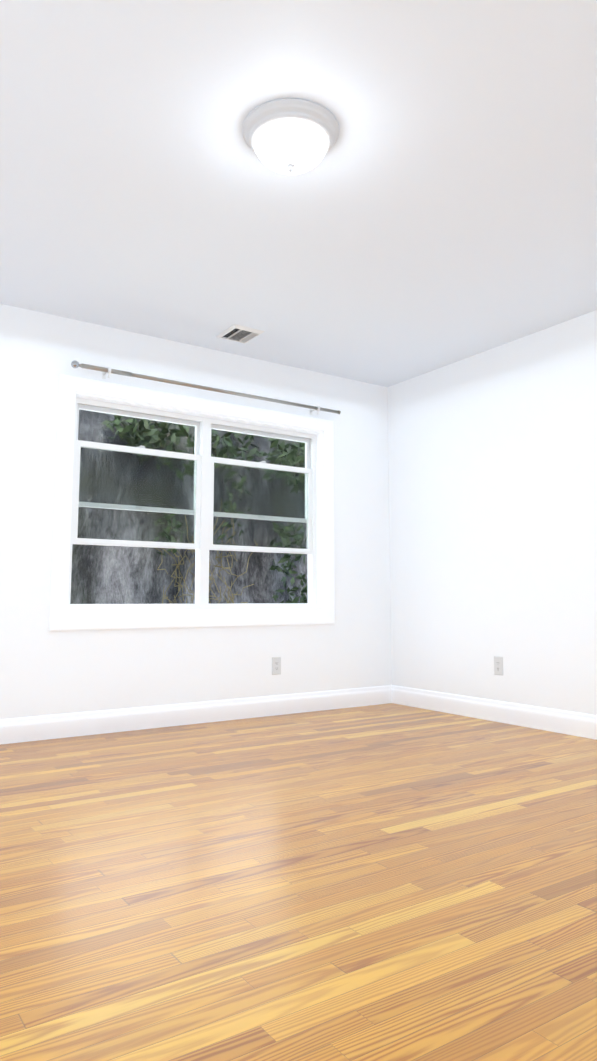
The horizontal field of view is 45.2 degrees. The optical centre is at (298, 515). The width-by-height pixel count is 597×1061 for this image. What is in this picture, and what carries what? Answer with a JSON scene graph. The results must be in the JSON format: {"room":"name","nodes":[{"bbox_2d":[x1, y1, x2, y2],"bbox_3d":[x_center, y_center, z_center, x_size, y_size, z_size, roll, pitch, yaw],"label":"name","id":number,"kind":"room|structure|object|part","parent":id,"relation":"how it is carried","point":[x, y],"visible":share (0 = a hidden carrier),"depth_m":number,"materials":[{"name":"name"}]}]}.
{"room":"empty bedroom","nodes":[
{"label":"empty bedroom","id":0,"kind":"room"},
{"bbox_2d":[0,304,391,718],"bbox_3d":[-1.241,0.055,4.320,4.890,2.440,0.150,4,-8,-34],"label":"wall","id":1,"kind":"structure","parent":0,"point":[44,670],"depth_m":4.49,"materials":[{"name":"white paint"}]},
{"bbox_2d":[49,374,334,630],"bbox_3d":[-0.613,-0.017,4.741,2.002,1.492,0.172,4,-8,-34],"label":"window unit","id":2,"kind":"structure","parent":1,"relation":"in","point":[202,512],"depth_m":4.70,"materials":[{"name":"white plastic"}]},
{"bbox_3d":[-0.646,-0.313,4.825,1.746,0.628,0.026,5,-8,-34],"label":"sash","id":3,"kind":"part","parent":2,"relation":"part of","materials":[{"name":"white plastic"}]},
{"bbox_3d":[-0.637,-0.203,4.799,1.706,0.812,0.036,5,-8,-34],"label":"glass","id":4,"kind":"part","parent":2,"relation":"part of","materials":[{"name":"clear glass"}]},
{"bbox_2d":[0,685,391,744],"bbox_3d":[-1.195,1.194,4.117,4.590,0.130,0.015,4,-8,-34],"label":"baseboard","id":5,"kind":"structure","parent":1,"relation":"attached to","point":[32,728],"depth_m":4.42,"materials":[{"name":"white paint"}]},
{"bbox_2d":[71,360,340,414],"bbox_3d":[-0.529,-0.809,4.745,1.960,0.070,0.112,4,-8,-34],"label":"curtain rod","id":6,"kind":"object","parent":1,"relation":"attached to","point":[103,370],"visible":1,"depth_m":4.58,"materials":[{"name":"silver metal"}]},
{"bbox_2d":[272,657,280,674],"bbox_3d":[-0.148,1.018,4.853,0.072,0.117,0.007,4,-8,-34],"label":"electrical outlet","id":7,"kind":"object","parent":1,"relation":"attached to","point":[276,665],"visible":1,"depth_m":4.85,"materials":[{"name":"white plastic"}]},
{"bbox_2d":[0,703,596,1060],"bbox_3d":[0.258,1.036,1.962,4.890,0.060,5.520,4,-8,-34],"label":"floor","id":8,"kind":"structure","parent":0,"point":[389,882],"depth_m":1.90,"materials":[{"name":"brown wood"}]},
{"bbox_2d":[0,0,596,386],"bbox_3d":[0.258,-1.457,2.255,4.890,0.080,5.520,4,-8,-34],"label":"ceiling","id":9,"kind":"structure","parent":0,"point":[435,208],"depth_m":2.86,"materials":[{"name":"white paint"}]},
{"bbox_2d":[216,324,264,342],"bbox_3d":[-0.369,-1.142,4.536,0.215,0.013,0.250,4,-8,-34],"label":"ceiling vent","id":10,"kind":"object","parent":9,"relation":"in","point":[239,333],"visible":1,"depth_m":4.52,"materials":[{"name":"white metal"}]},
{"bbox_2d":[242,98,338,174],"bbox_3d":[-0.028,-1.301,2.565,0.348,0.156,0.348,4,-8,-34],"label":"lamp","id":11,"kind":"object","parent":9,"relation":"hanging from","point":[290,136],"visible":1,"depth_m":2.48,"materials":[{"name":"white glass"}]},
{"bbox_3d":[-0.028,-1.293,2.564,0.268,0.088,0.268,5,-8,-34],"label":"glass","id":12,"kind":"part","parent":11,"relation":"part of","materials":[{"name":"white glass"}]},
{"bbox_2d":[387,310,596,714],"bbox_3d":[2.266,-0.058,3.361,0.150,2.440,5.370,4,-8,-34],"label":"wall","id":13,"kind":"structure","parent":0,"point":[492,454],"depth_m":4.64,"materials":[{"name":"white paint"}]},
{"bbox_2d":[392,685,596,739],"bbox_3d":[2.156,1.091,3.242,0.015,0.130,5.220,4,-8,-34],"label":"baseboard","id":14,"kind":"structure","parent":13,"relation":"attached to","point":[563,722],"depth_m":4.52,"materials":[{"name":"white paint"}]},
{"bbox_2d":[494,656,502,675],"bbox_3d":[1.276,0.961,4.579,0.007,0.117,0.072,4,-8,-34],"label":"electrical outlet","id":15,"kind":"object","parent":13,"relation":"attached to","point":[498,665],"visible":1,"depth_m":4.58,"materials":[{"name":"white plastic"}]},
{"label":"outside","id":16,"kind":"structure","parent":0,"visible":0},
{"bbox_2d":[70,410,307,603],"bbox_3d":[-0.110,-0.217,6.545,10.000,6.500,2.200,4,-8,-34],"label":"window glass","id":17,"kind":"object","parent":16,"point":[102,574],"visible":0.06,"depth_m":6.25,"materials":[{"name":"grey"}]}
]}

